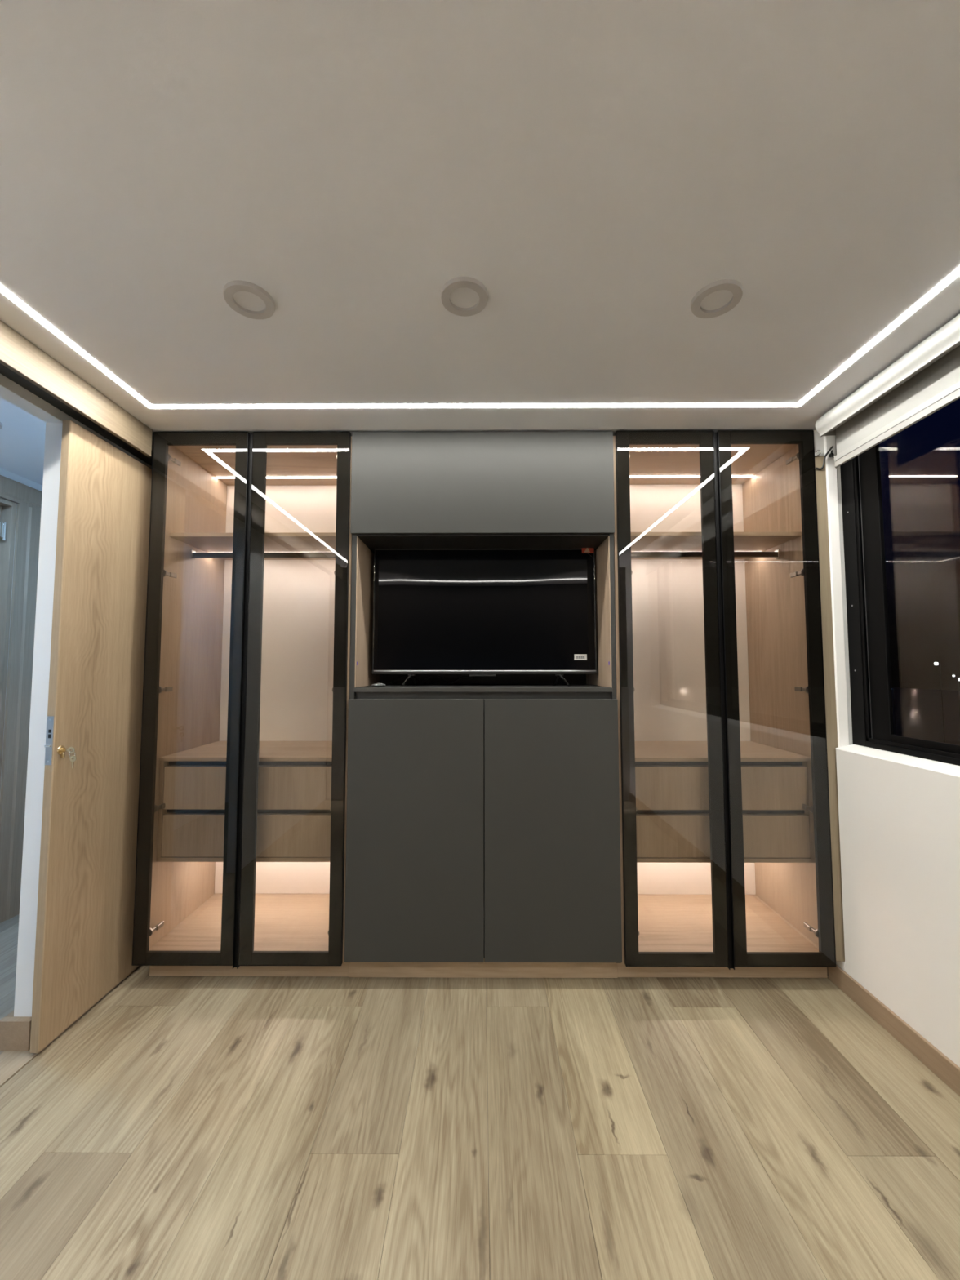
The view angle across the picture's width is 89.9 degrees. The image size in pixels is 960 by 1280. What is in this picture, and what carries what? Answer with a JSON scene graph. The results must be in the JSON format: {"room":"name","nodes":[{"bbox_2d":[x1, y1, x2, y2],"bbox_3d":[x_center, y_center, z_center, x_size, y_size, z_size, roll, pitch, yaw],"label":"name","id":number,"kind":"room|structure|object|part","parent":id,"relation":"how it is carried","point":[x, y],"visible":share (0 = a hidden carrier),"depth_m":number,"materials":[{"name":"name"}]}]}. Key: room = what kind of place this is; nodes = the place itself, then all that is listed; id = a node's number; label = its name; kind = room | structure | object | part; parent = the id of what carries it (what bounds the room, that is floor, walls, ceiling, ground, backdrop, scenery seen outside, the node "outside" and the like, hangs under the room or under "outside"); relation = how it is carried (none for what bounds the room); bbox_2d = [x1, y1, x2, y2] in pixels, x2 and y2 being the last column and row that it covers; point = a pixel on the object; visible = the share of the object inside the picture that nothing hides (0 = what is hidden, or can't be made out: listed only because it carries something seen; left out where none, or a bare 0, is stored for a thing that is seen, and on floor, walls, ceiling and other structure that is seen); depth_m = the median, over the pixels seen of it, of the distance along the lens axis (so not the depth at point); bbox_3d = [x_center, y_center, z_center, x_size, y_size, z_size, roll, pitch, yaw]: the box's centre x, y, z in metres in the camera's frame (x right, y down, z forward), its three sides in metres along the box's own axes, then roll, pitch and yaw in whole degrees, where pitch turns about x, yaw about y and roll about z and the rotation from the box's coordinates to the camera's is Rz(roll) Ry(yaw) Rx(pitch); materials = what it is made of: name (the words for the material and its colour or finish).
{"room":"bedroom","nodes":[
{"label":"bedroom","id":0,"kind":"room"},
{"bbox_2d":[0,467,42,793],"bbox_3d":[-2.641,0.209,1.151,0.148,2.420,4.200,0,-3,0],"label":"wall","id":1,"kind":"structure","parent":0,"point":[4,473],"depth_m":2.66,"materials":[{"name":"paint"}]},
{"bbox_2d":[0,475,42,923],"bbox_3d":[-2.616,0.288,2.108,0.150,2.375,1.270,0,-3,0],"label":"door","id":2,"kind":"structure","parent":1,"relation":"in","point":[22,613],"depth_m":2.63,"materials":[{"name":"grey wood"}]},
{"bbox_2d":[0,373,151,1016],"bbox_3d":[-1.647,0.211,1.197,0.071,2.420,4.100,0,-3,0],"label":"door frame","id":3,"kind":"structure","parent":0,"point":[11,392],"depth_m":1.79,"materials":[{"name":"white paint"}]},
{"bbox_2d":[0,1010,31,1050],"bbox_3d":[-1.651,1.442,2.364,0.113,0.100,1.325,0,-3,0],"label":"baseboard","id":4,"kind":"structure","parent":3,"relation":"attached to","point":[15,1031],"depth_m":1.70,"materials":[{"name":"brown wood"}]},
{"bbox_2d":[0,363,152,466],"bbox_3d":[-1.554,-0.944,0.939,0.118,0.020,3.450,0,-3,0],"label":"trim","id":5,"kind":"structure","parent":3,"relation":"attached to","point":[4,371],"depth_m":1.85,"materials":[{"name":"black metal"}]},
{"bbox_2d":[29,420,151,1053],"bbox_3d":[-1.524,0.331,2.170,0.088,2.271,0.881,0,-3,0],"label":"door","id":6,"kind":"structure","parent":3,"relation":"in","point":[84,942],"depth_m":1.90,"materials":[{"name":"brown wood"}]},
{"bbox_3d":[-1.554,0.363,1.737,0.025,0.174,0.006,0,-3,0],"label":"lock plate","id":7,"kind":"part","parent":6,"relation":"part of","materials":[{"name":"silver metal"}]},
{"bbox_2d":[0,0,959,484],"bbox_3d":[-0.420,-1.030,1.214,4.650,0.060,4.300,0,-3,0],"label":"ceiling","id":8,"kind":"structure","parent":0,"point":[596,166],"depth_m":1.10,"materials":[{"name":"white paint"}]},
{"bbox_2d":[0,320,152,456],"bbox_3d":[-1.487,-0.969,0.687,0.018,0.123,2.945,0,-3,0],"label":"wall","id":9,"kind":"structure","parent":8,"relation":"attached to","point":[18,353],"depth_m":1.72,"materials":[{"name":"white paint"}]},
{"bbox_2d":[222,280,275,319],"bbox_3d":[-0.669,-0.984,1.396,0.137,0.011,0.137,0,-3,0],"label":"recessed light","id":10,"kind":"object","parent":8,"relation":"in","point":[249,300],"visible":1,"depth_m":1.39,"materials":[{"name":"grey"}]},
{"bbox_2d":[233,291,266,311],"bbox_3d":[-0.669,-0.988,1.396,0.089,0.003,0.089,0,-3,0],"label":"diffuser","id":11,"kind":"object","parent":10,"relation":"attached to","point":[242,300],"depth_m":1.40,"materials":[{"name":"white plastic"}]},
{"bbox_2d":[440,276,488,316],"bbox_3d":[-0.045,-0.985,1.383,0.137,0.011,0.137,0,-3,0],"label":"recessed light","id":12,"kind":"object","parent":8,"relation":"in","point":[464,296],"visible":1,"depth_m":1.38,"materials":[{"name":"white"}]},
{"bbox_2d":[449,287,479,307],"bbox_3d":[-0.045,-0.989,1.384,0.089,0.003,0.089,0,-3,0],"label":"diffuser","id":13,"kind":"object","parent":12,"relation":"attached to","point":[460,297],"depth_m":1.39,"materials":[{"name":"white plastic"}]},
{"bbox_2d":[0,266,959,408],"bbox_3d":[-0.032,-1.029,0.713,2.672,0.001,2.531,0,-3,0],"label":"light strip","id":14,"kind":"object","parent":8,"relation":"attached to","point":[956,273],"visible":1,"depth_m":1.95,"materials":[{"name":"white plastic"}]},
{"bbox_2d":[0,284,151,404],"bbox_3d":[-1.354,-1.028,0.719,0.028,0.001,2.475,0,-3,0],"label":"diffuser","id":15,"kind":"object","parent":14,"relation":"attached to","point":[5,291],"depth_m":1.57,"materials":[{"name":"white plastic"}]},
{"bbox_2d":[145,403,803,408],"bbox_3d":[-0.026,-0.956,1.963,2.672,0.001,0.028,0,-3,0],"label":"diffuser","id":16,"kind":"object","parent":14,"relation":"attached to","point":[552,405],"depth_m":1.96,"materials":[{"name":"white plastic"}]},
{"bbox_2d":[797,266,959,403],"bbox_3d":[1.290,-1.030,0.708,0.028,0.001,2.475,0,-3,0],"label":"diffuser","id":17,"kind":"object","parent":14,"relation":"attached to","point":[956,273],"depth_m":1.52,"materials":[{"name":"white plastic"}]},
{"bbox_2d":[690,279,743,318],"bbox_3d":[0.684,-0.985,1.392,0.137,0.011,0.137,0,-3,0],"label":"recessed light","id":18,"kind":"object","parent":8,"relation":"in","point":[716,299],"visible":1,"depth_m":1.39,"materials":[{"name":"white"}]},
{"bbox_2d":[700,289,733,310],"bbox_3d":[0.684,-0.989,1.393,0.089,0.003,0.089,0,-3,0],"label":"diffuser","id":19,"kind":"object","parent":18,"relation":"attached to","point":[710,300],"depth_m":1.40,"materials":[{"name":"white plastic"}]},
{"bbox_2d":[815,313,959,468],"bbox_3d":[1.467,-0.899,0.971,0.098,0.228,2.133,0,-3,0],"label":"roller blind","id":20,"kind":"object","parent":8,"relation":"attached to","point":[924,380],"visible":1,"depth_m":1.69,"materials":[{"name":"white fabric"}]},
{"bbox_3d":[1.496,-0.814,0.970,0.014,0.054,2.113,0,-3,0],"label":"rail","id":21,"kind":"part","parent":20,"relation":"part of","materials":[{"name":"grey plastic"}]},
{"bbox_2d":[0,914,959,1279],"bbox_3d":[-0.470,1.440,1.069,4.450,0.050,4.200,0,-3,0],"label":"floor","id":22,"kind":"structure","parent":0,"point":[180,1127],"depth_m":1.41,"materials":[{"name":"beige wood"}]},
{"bbox_2d":[131,431,351,976],"bbox_3d":[-1.021,0.283,2.380,0.893,2.411,0.580,0,-3,0],"label":"wardrobe","id":23,"kind":"object","parent":22,"relation":"on","point":[247,643],"depth_m":2.17,"materials":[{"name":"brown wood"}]},
{"bbox_3d":[-1.423,0.768,2.383,0.018,0.422,0.483,0,-3,0],"label":"panel","id":24,"kind":"part","parent":23,"relation":"part of","materials":[{"name":"brown wood"}]},
{"bbox_3d":[-1.442,0.241,2.397,0.018,2.302,0.555,0,-3,0],"label":"panel","id":25,"kind":"part","parent":23,"relation":"part of","materials":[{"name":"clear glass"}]},
{"bbox_3d":[-1.256,0.219,2.109,0.426,2.314,0.016,0,-3,0],"label":"door","id":26,"kind":"part","parent":23,"relation":"part of","materials":[{"name":"clear glass"}]},
{"bbox_3d":[-1.012,1.362,2.329,0.840,0.020,0.555,0,-3,0],"label":"panel","id":27,"kind":"part","parent":23,"relation":"part of","materials":[{"name":"brown wood"}]},
{"bbox_3d":[-1.012,0.987,2.368,0.839,0.018,0.483,0,-3,0],"label":"panel","id":28,"kind":"part","parent":23,"relation":"part of","materials":[{"name":"brown wood"}]},
{"bbox_3d":[-1.012,0.769,2.379,0.839,0.461,0.487,0,-3,0],"label":"drawer unit","id":29,"kind":"part","parent":23,"relation":"part of","materials":[{"name":"brown wood"}]},
{"bbox_3d":[-1.012,0.548,2.392,0.839,0.018,0.487,0,-3,0],"label":"panel","id":30,"kind":"part","parent":23,"relation":"part of","materials":[{"name":"brown wood"}]},
{"bbox_3d":[-1.013,0.870,2.141,0.796,0.182,0.018,0,-3,0],"label":"drawer","id":31,"kind":"part","parent":23,"relation":"part of","materials":[{"name":"brown wood"}]},
{"bbox_3d":[-1.013,0.661,2.153,0.796,0.188,0.018,0,-3,0],"label":"drawer","id":32,"kind":"part","parent":23,"relation":"part of","materials":[{"name":"brown wood"}]},
{"bbox_2d":[168,532,335,559],"bbox_3d":[-1.013,-0.472,2.456,0.839,0.018,0.480,0,-3,0],"label":"shelf","id":33,"kind":"object","parent":23,"relation":"attached to","point":[274,542],"depth_m":2.32,"materials":[{"name":"brown wood"}]},
{"bbox_3d":[-1.013,-0.900,2.462,0.840,0.018,0.555,0,-3,0],"label":"panel","id":34,"kind":"part","parent":23,"relation":"part of","materials":[{"name":"brown wood"}]},
{"bbox_3d":[-1.013,-0.422,2.392,0.832,0.028,0.014,0,-3,0],"label":"hanging rail","id":35,"kind":"part","parent":23,"relation":"part of","materials":[{"name":"brown metal"}]},
{"bbox_3d":[-1.012,0.246,2.662,0.840,2.245,0.014,0,-3,0],"label":"panel","id":36,"kind":"part","parent":23,"relation":"part of","materials":[{"name":"beige wood"}]},
{"bbox_3d":[-0.803,0.218,2.107,0.436,2.314,0.016,0,-3,0],"label":"door","id":37,"kind":"part","parent":23,"relation":"part of","materials":[{"name":"clear glass"}]},
{"bbox_3d":[-0.584,0.240,2.393,0.018,2.302,0.555,0,-3,0],"label":"panel","id":38,"kind":"part","parent":23,"relation":"part of","materials":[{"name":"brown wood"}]},
{"bbox_2d":[344,431,622,977],"bbox_3d":[0.013,0.284,2.376,1.174,2.409,0.578,0,-3,0],"label":"media cabinet","id":39,"kind":"object","parent":22,"relation":"on","point":[483,837],"visible":0.94,"depth_m":2.08,"materials":[{"name":"grey"}]},
{"bbox_3d":[-0.562,0.239,2.392,0.022,2.305,0.557,0,-3,0],"label":"panel","id":40,"kind":"part","parent":39,"relation":"part of","materials":[{"name":"brown"}]},
{"bbox_2d":[371,683,385,687],"bbox_3d":[-0.453,0.201,2.146,0.065,0.020,0.032,0,-3,0],"label":"packet","id":41,"kind":"object","parent":39,"relation":"on","point":[377,685],"visible":1,"depth_m":2.14,"materials":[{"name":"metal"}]},
{"bbox_3d":[-0.278,0.808,2.066,0.588,1.102,0.018,0,-3,0],"label":"door","id":42,"kind":"part","parent":39,"relation":"part of","materials":[{"name":"grey laminate"}]},
{"bbox_2d":[391,674,472,684],"bbox_3d":[-0.250,0.203,2.494,0.426,0.051,0.069,0,-3,0],"label":"power cable","id":43,"kind":"object","parent":39,"relation":"on","point":[441,677],"visible":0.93,"depth_m":2.50,"materials":[{"name":"black plastic"}]},
{"bbox_3d":[0.011,-0.705,2.154,1.172,0.462,0.018,0,-3,0],"label":"flap door","id":44,"kind":"part","parent":39,"relation":"part of","materials":[{"name":"grey laminate"}]},
{"bbox_3d":[0.016,0.243,2.629,1.131,2.244,0.018,0,-3,0],"label":"panel","id":45,"kind":"part","parent":39,"relation":"part of","materials":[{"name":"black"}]},
{"bbox_3d":[0.014,0.278,2.138,1.131,0.096,0.018,0,-3,0],"label":"recessed rail","id":46,"kind":"part","parent":39,"relation":"part of","materials":[{"name":"grey wood"}]},
{"bbox_2d":[354,684,612,692],"bbox_3d":[0.015,0.234,2.361,1.131,0.018,0.517,0,-3,0],"label":"niche shelf","id":47,"kind":"object","parent":39,"relation":"attached to","point":[357,687],"depth_m":2.11,"materials":[{"name":"grey"}]},
{"bbox_2d":[372,547,597,685],"bbox_3d":[0.022,-0.121,2.374,1.091,0.690,0.173,0,-4,0],"label":"television","id":48,"kind":"object","parent":39,"relation":"on","point":[474,612],"visible":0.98,"depth_m":2.35,"materials":[{"name":"black plastic"}]},
{"bbox_3d":[0.022,0.158,2.339,1.091,0.016,0.023,0,-4,0],"label":"trim","id":49,"kind":"part","parent":48,"relation":"part of","materials":[{"name":"black plastic"}]},
{"bbox_3d":[0.308,0.808,2.064,0.579,1.102,0.018,0,-3,0],"label":"door","id":50,"kind":"part","parent":39,"relation":"part of","materials":[{"name":"grey laminate"}]},
{"bbox_3d":[0.590,0.238,2.387,0.020,2.305,0.557,0,-3,0],"label":"panel","id":51,"kind":"part","parent":39,"relation":"part of","materials":[{"name":"grey wood"}]},
{"bbox_2d":[613,430,835,977],"bbox_3d":[1.059,0.282,2.371,0.914,2.411,0.580,0,-3,0],"label":"wardrobe","id":52,"kind":"object","parent":22,"relation":"on","point":[719,641],"depth_m":2.16,"materials":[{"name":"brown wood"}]},
{"bbox_3d":[0.611,0.240,2.388,0.018,2.302,0.555,0,-3,0],"label":"panel","id":53,"kind":"part","parent":52,"relation":"part of","materials":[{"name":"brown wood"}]},
{"bbox_3d":[0.829,0.217,2.100,0.432,2.314,0.016,0,-3,0],"label":"door","id":54,"kind":"part","parent":52,"relation":"part of","materials":[{"name":"clear glass"}]},
{"bbox_3d":[1.050,0.244,2.653,0.857,2.245,0.014,0,-3,0],"label":"panel","id":55,"kind":"part","parent":52,"relation":"part of","materials":[{"name":"beige wood"}]},
{"bbox_3d":[1.048,-0.423,2.384,0.850,0.028,0.014,0,-3,0],"label":"hanging rail","id":56,"kind":"part","parent":52,"relation":"part of","materials":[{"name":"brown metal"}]},
{"bbox_3d":[1.048,-0.902,2.453,0.857,0.018,0.555,0,-3,0],"label":"panel","id":57,"kind":"part","parent":52,"relation":"part of","materials":[{"name":"brown wood"}]},
{"bbox_2d":[631,531,801,559],"bbox_3d":[1.048,-0.473,2.447,0.857,0.018,0.480,0,-3,0],"label":"shelf","id":58,"kind":"object","parent":52,"relation":"attached to","point":[640,541],"depth_m":2.31,"materials":[{"name":"brown wood"}]},
{"bbox_3d":[1.048,0.660,2.144,0.813,0.188,0.018,0,-3,0],"label":"drawer","id":59,"kind":"part","parent":52,"relation":"part of","materials":[{"name":"brown wood"}]},
{"bbox_3d":[1.049,0.547,2.383,0.856,0.018,0.487,0,-3,0],"label":"panel","id":60,"kind":"part","parent":52,"relation":"part of","materials":[{"name":"brown wood"}]},
{"bbox_3d":[1.048,0.869,2.132,0.813,0.182,0.018,0,-3,0],"label":"drawer","id":61,"kind":"part","parent":52,"relation":"part of","materials":[{"name":"brown wood"}]},
{"bbox_3d":[1.049,0.768,2.370,0.856,0.461,0.487,0,-3,0],"label":"drawer unit","id":62,"kind":"part","parent":52,"relation":"part of","materials":[{"name":"brown wood"}]},
{"bbox_3d":[1.049,0.986,2.359,0.856,0.018,0.483,0,-3,0],"label":"panel","id":63,"kind":"part","parent":52,"relation":"part of","materials":[{"name":"brown wood"}]},
{"bbox_3d":[1.049,1.360,2.320,0.857,0.020,0.555,0,-3,0],"label":"panel","id":64,"kind":"part","parent":52,"relation":"part of","materials":[{"name":"brown wood"}]},
{"bbox_3d":[1.281,0.217,2.098,0.424,2.314,0.016,0,-3,0],"label":"door","id":65,"kind":"part","parent":52,"relation":"part of","materials":[{"name":"clear glass"}]},
{"bbox_3d":[1.486,0.239,2.384,0.018,2.302,0.555,0,-3,0],"label":"panel","id":66,"kind":"part","parent":52,"relation":"part of","materials":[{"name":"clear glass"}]},
{"bbox_3d":[1.468,0.766,2.370,0.018,0.422,0.483,0,-3,0],"label":"panel","id":67,"kind":"part","parent":52,"relation":"part of","materials":[{"name":"brown wood"}]},
{"bbox_2d":[814,455,844,961],"bbox_3d":[1.520,0.264,2.096,0.050,2.182,0.016,0,-3,0],"label":"trim","id":68,"kind":"structure","parent":52,"relation":"attached to","point":[820,475],"depth_m":2.09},
{"bbox_2d":[815,445,833,470],"bbox_3d":[1.528,-0.805,2.132,0.068,0.093,0.021,-3,-4,39],"label":"cable","id":69,"kind":"object","parent":68,"relation":"attached to","point":[832,446],"visible":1,"depth_m":2.13,"materials":[{"name":"black plastic"}]},
{"bbox_2d":[835,744,959,1067],"bbox_3d":[1.635,0.209,1.183,0.220,2.420,4.100,0,-3,0],"label":"wall","id":70,"kind":"structure","parent":0,"point":[899,814],"depth_m":1.73,"materials":[{"name":"white paint"}]},
{"bbox_2d":[813,430,824,455],"bbox_3d":[1.520,-0.883,2.204,0.050,0.119,0.090,0,-3,0],"label":"trim","id":71,"kind":"structure","parent":70,"relation":"attached to","point":[818,441],"depth_m":2.16,"materials":[{"name":"white paint"}]},
{"bbox_2d":[828,449,834,457],"bbox_3d":[1.566,-0.821,2.136,0.025,0.040,0.018,0,-3,0],"label":"clutch","id":72,"kind":"object","parent":70,"relation":"attached to","point":[831,455],"visible":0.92,"depth_m":2.13,"materials":[{"name":"black plastic"}]},
{"bbox_2d":[823,435,848,747],"bbox_3d":[1.569,-0.238,2.145,0.046,1.414,0.068,0,-3,0],"label":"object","id":73,"kind":"structure","parent":70,"relation":"attached to","point":[828,441],"depth_m":2.11,"materials":[{"name":"white paint"}]},
{"bbox_2d":[835,435,853,745],"bbox_3d":[1.673,-0.206,2.689,0.156,1.414,1.142,0,-3,0],"label":"trim","id":74,"kind":"structure","parent":70,"relation":"attached to","point":[838,471],"depth_m":2.11,"materials":[{"name":"white paint"}]},
{"bbox_2d":[827,964,959,1096],"bbox_3d":[1.517,1.345,0.583,0.013,0.082,3.035,0,-3,0],"label":"baseboard","id":75,"kind":"structure","parent":70,"relation":"attached to","point":[948,1072],"depth_m":1.74,"materials":[{"name":"brown wood"}]},
{"bbox_2d":[840,444,959,765],"bbox_3d":[1.643,-0.307,0.987,0.082,1.382,2.264,0,-3,0],"label":"window","id":76,"kind":"structure","parent":70,"relation":"in","point":[868,646],"depth_m":2.00,"materials":[{"name":"black metal"}]},
{"label":"outside","id":77,"kind":"structure","parent":0,"visible":0},
{"bbox_2d":[891,687,959,745],"bbox_3d":[111.382,16.244,98.738,218.100,0.200,320.000,0,-3,0],"label":"ground","id":78,"kind":"structure","parent":77,"point":[918,713],"depth_m":109.03,"materials":[{"name":"black"}]},
{"bbox_2d":[934,661,945,742],"bbox_3d":[60.460,8.444,63.214,0.750,11.230,0.400,0,-3,0],"label":"street lamp","id":79,"kind":"object","parent":78,"relation":"on","point":[935,663],"visible":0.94,"depth_m":63.27,"materials":[{"name":"black metal"}]},
{"bbox_3d":[60.776,8.594,63.204,0.076,10.930,0.080,0,-3,0],"label":"post","id":80,"kind":"part","parent":79,"relation":"part of","materials":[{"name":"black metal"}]},
{"bbox_2d":[952,673,959,716],"bbox_3d":[60.496,9.090,60.912,0.660,9.670,0.200,0,-3,0],"label":"street lamp","id":81,"kind":"object","parent":78,"relation":"on","point":[953,673],"visible":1,"depth_m":61.02,"materials":[{"name":"black metal"}]},
{"bbox_3d":[60.766,9.240,60.902,0.076,9.370,0.080,0,-3,0],"label":"post","id":82,"kind":"part","parent":81,"relation":"part of","materials":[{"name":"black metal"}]}
]}

